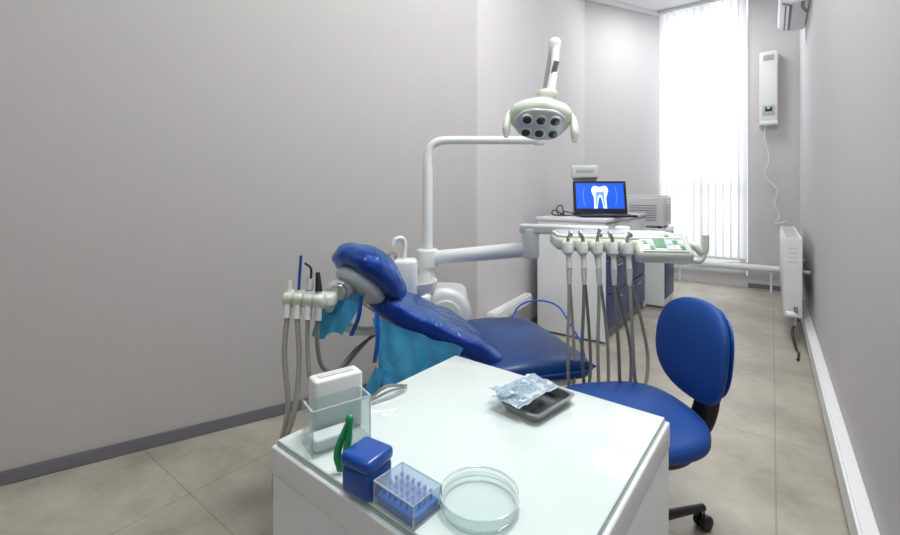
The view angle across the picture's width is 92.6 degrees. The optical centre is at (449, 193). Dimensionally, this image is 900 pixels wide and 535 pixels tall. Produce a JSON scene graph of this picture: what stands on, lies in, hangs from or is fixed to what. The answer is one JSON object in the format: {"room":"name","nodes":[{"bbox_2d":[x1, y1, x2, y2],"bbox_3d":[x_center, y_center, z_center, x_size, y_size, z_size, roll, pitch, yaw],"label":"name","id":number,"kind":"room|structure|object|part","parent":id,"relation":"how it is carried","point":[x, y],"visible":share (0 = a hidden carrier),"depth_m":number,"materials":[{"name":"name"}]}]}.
{"room":"dental clinic","nodes":[
{"label":"dental clinic","id":0,"kind":"room"},
{"bbox_2d":[0,0,476,471],"bbox_3d":[-2.498,-0.665,1.340,6.200,3.630,0.141,0,0,-32],"label":"wall","id":1,"kind":"structure","parent":0,"point":[167,167],"depth_m":2.05,"materials":[{"name":"grey paint"}]},
{"bbox_2d":[0,383,367,485],"bbox_3d":[-2.444,1.123,1.281,6.130,0.055,0.014,0,0,-31],"label":"baseboard","id":2,"kind":"structure","parent":1,"relation":"attached to","point":[42,468],"depth_m":1.92,"materials":[{"name":"grey"}]},
{"bbox_2d":[0,262,849,534],"bbox_3d":[-0.300,1.210,2.300,11.000,0.120,10.000,0,0,0],"label":"floor","id":3,"kind":"structure","parent":0,"point":[768,468],"depth_m":1.79,"materials":[{"name":"tile"}]},
{"bbox_2d":[312,243,595,399],"bbox_3d":[-0.018,0.665,1.788,1.048,0.969,0.635,0,0,-15],"label":"dental chair","id":4,"kind":"object","parent":3,"relation":"on","point":[414,334],"visible":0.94,"depth_m":1.53,"materials":[{"name":"blue leather"}]},
{"bbox_3d":[-0.393,0.345,1.525,0.060,0.060,0.051,0,0,-4],"label":"headrest knob","id":5,"kind":"part","parent":4,"relation":"part of","materials":[{"name":"silver metal"}]},
{"bbox_2d":[388,224,608,374],"bbox_3d":[0.196,0.646,2.165,1.029,1.008,0.570,0,0,0],"label":"dental unit arm","id":6,"kind":"object","parent":4,"relation":"attached to","point":[453,296],"depth_m":2.08},
{"bbox_2d":[271,255,374,498],"bbox_3d":[-0.384,0.667,1.739,0.402,0.925,0.727,0,0,0],"label":"dental suction unit","id":7,"kind":"object","parent":6,"relation":"attached to","point":[318,299],"depth_m":1.41,"materials":[{"name":"white plastic"}]},
{"bbox_2d":[422,37,578,248],"bbox_3d":[0.186,-0.206,1.947,0.655,0.968,0.565,0,0,0],"label":"lamp","id":8,"kind":"object","parent":6,"relation":"attached to","point":[541,118],"depth_m":1.77,"materials":[{"name":"white plastic"}]},
{"bbox_2d":[550,226,708,386],"bbox_3d":[0.664,0.456,1.687,0.512,0.669,0.412,0,0,7],"label":"tray","id":9,"kind":"object","parent":6,"relation":"attached to","point":[648,246],"depth_m":1.51,"materials":[{"name":"white plastic"}]},
{"bbox_2d":[486,293,531,317],"bbox_3d":[0.467,0.870,3.300,0.070,0.080,0.740,0,0,31],"label":"armrest","id":10,"kind":"object","parent":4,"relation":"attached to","point":[505,310],"visible":0.63,"depth_m":3.23,"materials":[{"name":"white plastic"}]},
{"bbox_2d":[467,317,588,380],"bbox_3d":[0.245,0.657,1.859,0.490,0.107,0.620,0,0,-15],"label":"seat cushion","id":11,"kind":"object","parent":4,"relation":"on","point":[521,346],"depth_m":1.67,"materials":[{"name":"blue leather"}]},
{"bbox_2d":[272,356,669,534],"bbox_3d":[0.050,0.765,0.699,0.466,0.770,0.462,0,0,39],"label":"table","id":12,"kind":"object","parent":3,"relation":"on","point":[593,466],"visible":0.94,"depth_m":0.62,"materials":[{"name":"white laminate"}]},
{"bbox_3d":[-0.087,0.765,0.528,0.460,0.670,0.022,0,0,39],"label":"panel","id":13,"kind":"part","parent":12,"relation":"part of","materials":[{"name":"white laminate"}]},
{"bbox_2d":[303,365,370,458],"bbox_3d":[-0.180,0.335,0.675,0.098,0.092,0.077,0,0,-36],"label":"dispenser","id":14,"kind":"object","parent":12,"relation":"on","point":[336,394],"visible":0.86,"depth_m":0.68,"materials":[{"name":"white plastic"}]},
{"bbox_2d":[333,414,353,471],"bbox_3d":[-0.145,0.341,0.588,0.028,0.074,0.015,0,0,-17],"label":"tweezers","id":15,"kind":"object","parent":12,"relation":"on","point":[346,433],"visible":0.95,"depth_m":0.58,"materials":[{"name":"green plastic"}]},
{"bbox_2d":[341,436,392,501],"bbox_3d":[-0.107,0.354,0.556,0.051,0.052,0.051,0,0,32],"label":"storage jar","id":16,"kind":"object","parent":12,"relation":"on","point":[369,458],"visible":0.98,"depth_m":0.54,"materials":[{"name":"blue plastic"}]},
{"bbox_3d":[-0.107,0.338,0.556,0.051,0.018,0.051,0,0,32],"label":"jar lid","id":17,"kind":"part","parent":16,"relation":"part of","materials":[{"name":"blue plastic"}]},
{"bbox_2d":[370,384,407,402],"bbox_3d":[-0.113,0.366,0.806,0.090,0.022,0.018,0,0,-43],"label":"forceps","id":18,"kind":"object","parent":12,"relation":"on","point":[374,396],"visible":0.98,"depth_m":0.80,"materials":[{"name":"silver metal"}]},
{"bbox_2d":[373,462,441,531],"bbox_3d":[-0.052,0.366,0.525,0.070,0.029,0.050,0,0,40],"label":"organizer box","id":19,"kind":"object","parent":12,"relation":"on","point":[405,499],"visible":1,"depth_m":0.52,"materials":[{"name":"blue plastic"}]},
{"bbox_3d":[0.050,0.410,0.699,0.466,0.042,0.462,0,0,39],"label":"frame","id":20,"kind":"part","parent":12,"relation":"part of","materials":[{"name":"white laminate"}]},
{"bbox_2d":[439,466,520,534],"bbox_3d":[0.036,0.371,0.524,0.099,0.019,0.099,0,0,0],"label":"petri dish","id":21,"kind":"object","parent":12,"relation":"on","point":[518,496],"visible":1,"depth_m":0.52,"materials":[{"name":"clear glass"}]},
{"bbox_2d":[501,387,574,421],"bbox_3d":[0.158,0.372,0.772,0.125,0.016,0.085,0,0,-43],"label":"tray","id":22,"kind":"object","parent":12,"relation":"on","point":[545,405],"visible":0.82,"depth_m":0.76,"materials":[{"name":"silver metal"}]},
{"bbox_2d":[489,373,558,408],"bbox_3d":[0.131,0.355,0.792,0.085,0.018,0.130,0,0,44],"label":"pouches","id":23,"kind":"object","parent":22,"relation":"on","point":[518,393],"visible":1,"depth_m":0.77,"materials":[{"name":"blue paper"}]},
{"bbox_3d":[0.222,0.765,0.561,0.022,0.670,0.452,0,0,39],"label":"panel","id":24,"kind":"part","parent":12,"relation":"part of","materials":[{"name":"white laminate"}]},
{"bbox_2d":[536,212,646,342],"bbox_3d":[1.354,0.670,3.964,0.587,0.960,1.340,0,0,37],"label":"storage cabinet","id":25,"kind":"object","parent":3,"relation":"on","point":[552,284],"visible":0.56,"depth_m":3.49,"materials":[{"name":"grey plastic"}]},
{"bbox_3d":[0.963,0.665,3.447,0.560,0.930,0.024,0,0,37],"label":"panel","id":26,"kind":"part","parent":25,"relation":"part of","materials":[{"name":"white laminate"}]},
{"bbox_2d":[536,212,646,222],"bbox_3d":[1.351,0.205,3.966,0.580,0.030,1.340,0,0,37],"label":"countertop","id":27,"kind":"structure","parent":25,"relation":"on","point":[551,217],"depth_m":3.48,"materials":[{"name":"white laminate"}]},
{"bbox_2d":[571,165,598,214],"bbox_3d":[1.233,-0.035,3.935,0.240,0.450,0.231,0,0,17],"label":"dental device","id":28,"kind":"object","parent":27,"relation":"on","point":[578,172],"visible":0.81,"depth_m":3.84,"materials":[{"name":"white plastic"}]},
{"bbox_3d":[1.200,-0.210,3.827,0.150,0.030,0.006,0,0,17],"label":"plate","id":29,"kind":"part","parent":28,"relation":"part of","materials":[{"name":"grey plastic"}]},
{"bbox_2d":[551,181,637,216],"bbox_3d":[1.191,0.038,3.611,0.646,0.299,0.356,0,0,5],"label":"laptop","id":30,"kind":"object","parent":27,"relation":"on","point":[590,198],"visible":1,"depth_m":3.71,"materials":[{"name":"black"}]},
{"bbox_2d":[591,186,607,207],"bbox_3d":[1.298,0.026,3.719,0.145,0.197,0.042,0,0,5],"label":"picture","id":31,"kind":"object","parent":30,"relation":"attached to","point":[599,194],"depth_m":3.72,"materials":[{"name":"white"}]},
{"bbox_3d":[1.298,0.028,3.728,0.450,0.280,0.069,0,0,5],"label":"lid","id":32,"kind":"part","parent":30,"relation":"part of","materials":[{"name":"black"}]},
{"bbox_3d":[1.374,0.655,3.549,0.020,0.242,0.620,0,0,37],"label":"drawer","id":33,"kind":"part","parent":25,"relation":"part of","materials":[{"name":"blue laminate"}]},
{"bbox_3d":[1.374,0.330,3.549,0.020,0.190,0.620,0,0,37],"label":"drawer","id":34,"kind":"part","parent":25,"relation":"part of","materials":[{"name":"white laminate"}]},
{"bbox_3d":[1.374,0.925,3.549,0.020,0.262,0.620,0,0,37],"label":"drawer","id":35,"kind":"part","parent":25,"relation":"part of","materials":[{"name":"blue laminate"}]},
{"bbox_3d":[1.755,0.330,4.058,0.020,0.190,0.620,0,0,37],"label":"drawer","id":36,"kind":"part","parent":25,"relation":"part of","materials":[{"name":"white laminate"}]},
{"bbox_3d":[1.755,0.925,4.058,0.020,0.262,0.620,0,0,37],"label":"drawer","id":37,"kind":"part","parent":25,"relation":"part of","materials":[{"name":"blue laminate"}]},
{"bbox_3d":[1.755,0.655,4.058,0.020,0.242,0.620,0,0,37],"label":"drawer","id":38,"kind":"part","parent":25,"relation":"part of","materials":[{"name":"blue laminate"}]},
{"bbox_3d":[1.740,0.665,4.485,0.560,0.930,0.024,0,0,37],"label":"panel","id":39,"kind":"part","parent":25,"relation":"part of","materials":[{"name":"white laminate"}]},
{"bbox_2d":[566,297,734,531],"bbox_3d":[0.557,0.743,1.379,0.706,0.814,0.672,0,0,-5],"label":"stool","id":40,"kind":"object","parent":3,"relation":"on","point":[695,345],"visible":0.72,"depth_m":1.33,"materials":[{"name":"blue fabric"}]},
{"bbox_2d":[566,381,710,465],"bbox_3d":[0.560,0.701,1.350,0.395,0.088,0.430,0,0,-8],"label":"seat cushion","id":41,"kind":"object","parent":40,"relation":"on","point":[690,436],"depth_m":1.31,"materials":[{"name":"blue fabric"}]},
{"bbox_3d":[0.730,1.061,1.423,0.312,0.061,0.040,0,0,-23],"label":"leg","id":42,"kind":"part","parent":40,"relation":"part of","materials":[{"name":"black plastic"}]},
{"bbox_2d":[655,297,729,405],"bbox_3d":[0.779,0.490,1.366,0.084,0.309,0.315,0,0,-8],"label":"cushion","id":43,"kind":"object","parent":40,"relation":"on","point":[692,341],"depth_m":1.32,"materials":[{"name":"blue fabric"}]},
{"bbox_2d":[646,226,673,307],"bbox_3d":[2.099,0.750,4.656,0.530,0.800,0.520,0,0,37],"label":"base cabinet","id":44,"kind":"object","parent":3,"relation":"on","point":[659,276],"visible":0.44,"depth_m":4.37,"materials":[{"name":"white laminate"}]},
{"bbox_2d":[626,195,670,227],"bbox_3d":[2.127,0.182,4.632,0.404,0.335,0.404,0,0,37],"label":"autoclave sterilizer","id":45,"kind":"object","parent":44,"relation":"on","point":[657,208],"visible":0.62,"depth_m":4.44,"materials":[{"name":"grey"}]},
{"bbox_3d":[2.127,0.023,4.635,0.360,0.016,0.360,0,0,37],"label":"lid","id":46,"kind":"part","parent":45,"relation":"part of","materials":[{"name":"grey plastic"}]},
{"bbox_3d":[2.297,0.730,4.508,0.012,0.660,0.460,0,0,37],"label":"door","id":47,"kind":"part","parent":44,"relation":"part of","materials":[{"name":"blue laminate"}]},
{"bbox_2d":[674,261,779,291],"bbox_3d":[3.393,0.987,5.313,1.223,0.324,0.110,0,0,37],"label":"pipe","id":48,"kind":"object","parent":3,"relation":"on","point":[714,264],"visible":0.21,"depth_m":5.18,"materials":[{"name":"white metal"}]},
{"bbox_3d":[2.995,1.024,5.603,0.024,0.249,0.024,0,0,0],"label":"bracket leg","id":49,"kind":"part","parent":48,"relation":"part of","materials":[{"name":"white metal"}]},
{"bbox_3d":[3.759,1.024,5.031,0.024,0.249,0.024,0,0,0],"label":"bracket leg","id":50,"kind":"part","parent":48,"relation":"part of","materials":[{"name":"white metal"}]},
{"bbox_2d":[791,319,799,360],"bbox_3d":[2.502,1.046,3.116,0.053,0.203,0.388,0,0,39],"label":"cable","id":51,"kind":"object","parent":3,"relation":"on","point":[793,326],"visible":1,"depth_m":3.18,"materials":[{"name":"black plastic"}]},
{"bbox_2d":[477,0,584,319],"bbox_3d":[0.878,-0.665,4.182,0.140,3.630,2.914,0,0,31],"label":"wall","id":52,"kind":"structure","parent":0,"point":[517,184],"depth_m":3.49,"materials":[{"name":"paint"}]},
{"bbox_2d":[530,315,536,322],"bbox_3d":[0.929,1.123,4.117,0.014,0.055,2.856,0,0,31],"label":"baseboard","id":53,"kind":"structure","parent":52,"relation":"attached to","point":[534,319],"depth_m":3.80,"materials":[{"name":"grey"}]},
{"bbox_2d":[585,0,658,194],"bbox_3d":[2.260,-0.665,5.710,1.292,3.630,0.140,0,0,-23],"label":"wall","id":54,"kind":"structure","parent":0,"point":[622,45],"depth_m":5.64,"materials":[{"name":"white paint"}]},
{"bbox_2d":[587,0,659,15],"bbox_3d":[2.295,-2.455,5.627,1.292,0.050,0.040,0,0,-23],"label":"crown molding","id":55,"kind":"structure","parent":54,"relation":"attached to","point":[606,2],"depth_m":5.63,"materials":[{"name":"white paint"}]},
{"bbox_2d":[674,264,745,274],"bbox_3d":[3.321,0.975,5.659,0.943,0.060,0.065,0,0,37],"label":"frame rail","id":56,"kind":"object","parent":54,"relation":"attached to","point":[689,267],"visible":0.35,"depth_m":5.57,"materials":[{"name":"white metal"}]},
{"bbox_2d":[674,268,747,286],"bbox_3d":[3.321,1.080,5.659,0.993,0.140,0.140,0,0,37],"label":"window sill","id":57,"kind":"structure","parent":54,"relation":"attached to","point":[732,279],"depth_m":5.53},
{"bbox_2d":[740,261,745,273],"bbox_3d":[3.678,-0.735,5.391,0.060,3.470,0.070,0,0,37],"label":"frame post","id":58,"kind":"object","parent":54,"relation":"attached to","point":[743,262],"visible":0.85,"depth_m":5.36,"materials":[{"name":"white metal"}]},
{"bbox_2d":[611,0,747,47],"bbox_3d":[-0.300,-2.540,2.300,11.000,0.120,10.000,0,0,0],"label":"ceiling","id":59,"kind":"structure","parent":0,"point":[657,5],"depth_m":5.60,"materials":[{"name":"white paint"}]},
{"bbox_2d":[659,0,746,263],"bbox_3d":[3.232,-0.800,5.541,0.981,3.349,0.060,0,0,37],"label":"vertical blinds","id":60,"kind":"object","parent":59,"relation":"hanging from","point":[703,48],"visible":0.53,"depth_m":5.49,"materials":[{"name":"white fabric"}]},
{"bbox_3d":[3.237,-2.455,5.547,0.963,0.040,0.045,0,0,37],"label":"head rail","id":61,"kind":"part","parent":60,"relation":"part of","materials":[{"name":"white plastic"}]},
{"bbox_2d":[748,0,798,285],"bbox_3d":[3.915,-0.665,5.215,0.489,3.630,0.140,0,0,37],"label":"wall","id":62,"kind":"structure","parent":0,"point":[764,35],"depth_m":5.17,"materials":[{"name":"white paint"}]},
{"bbox_2d":[748,283,780,290],"bbox_3d":[3.848,1.123,5.168,0.439,0.055,0.014,0,0,37],"label":"baseboard","id":63,"kind":"structure","parent":62,"relation":"attached to","point":[750,285],"depth_m":5.21,"materials":[{"name":"grey"}]},
{"bbox_2d":[759,50,785,223],"bbox_3d":[3.827,-0.666,5.103,0.252,2.048,0.144,0,0,37],"label":"uv air recirculator","id":64,"kind":"object","parent":62,"relation":"attached to","point":[768,61],"visible":1,"depth_m":5.08,"materials":[{"name":"white plastic"}]},
{"bbox_2d":[763,54,773,60],"bbox_3d":[3.759,-1.610,5.073,0.110,0.070,0.006,0,0,37],"label":"grille","id":65,"kind":"object","parent":64,"relation":"attached to","point":[766,57],"depth_m":5.07,"materials":[{"name":"grey plastic"}]},
{"bbox_3d":[3.838,-0.231,5.084,0.211,1.179,0.026,0,0,32],"label":"power cord","id":66,"kind":"part","parent":64,"relation":"part of","materials":[{"name":"white plastic"}]},
{"bbox_2d":[799,0,899,534],"bbox_3d":[1.846,-0.665,1.929,0.141,3.630,7.600,0,0,37],"label":"wall","id":67,"kind":"structure","parent":0,"point":[849,50],"depth_m":1.54,"materials":[{"name":"paint"}]},
{"bbox_2d":[777,0,809,31],"bbox_3d":[3.050,-1.661,3.838,0.211,0.378,0.800,0,0,37],"label":"air conditioner","id":68,"kind":"object","parent":67,"relation":"attached to","point":[791,14],"visible":1,"depth_m":3.78,"materials":[{"name":"white plastic"}]},
{"bbox_2d":[780,226,809,325],"bbox_3d":[3.071,0.662,3.842,0.182,0.656,1.576,0,0,37],"label":"radiator","id":69,"kind":"object","parent":67,"relation":"attached to","point":[791,260],"visible":1,"depth_m":3.29,"materials":[{"name":"white metal"}]},
{"bbox_3d":[3.029,0.640,3.916,0.012,0.600,1.500,0,0,37],"label":"panel","id":70,"kind":"part","parent":69,"relation":"part of","materials":[{"name":"white metal"}]},
{"bbox_2d":[780,226,801,238],"bbox_3d":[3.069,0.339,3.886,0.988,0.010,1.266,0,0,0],"label":"grille","id":71,"kind":"object","parent":69,"relation":"attached to","point":[787,232],"depth_m":3.73,"materials":[{"name":"white metal"}]},
{"bbox_2d":[801,300,879,534],"bbox_3d":[1.409,1.040,1.506,0.052,0.120,6.200,0,0,37],"label":"baseboard","id":72,"kind":"structure","parent":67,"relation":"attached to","point":[860,518],"depth_m":1.70,"materials":[{"name":"white plastic"}]}
]}

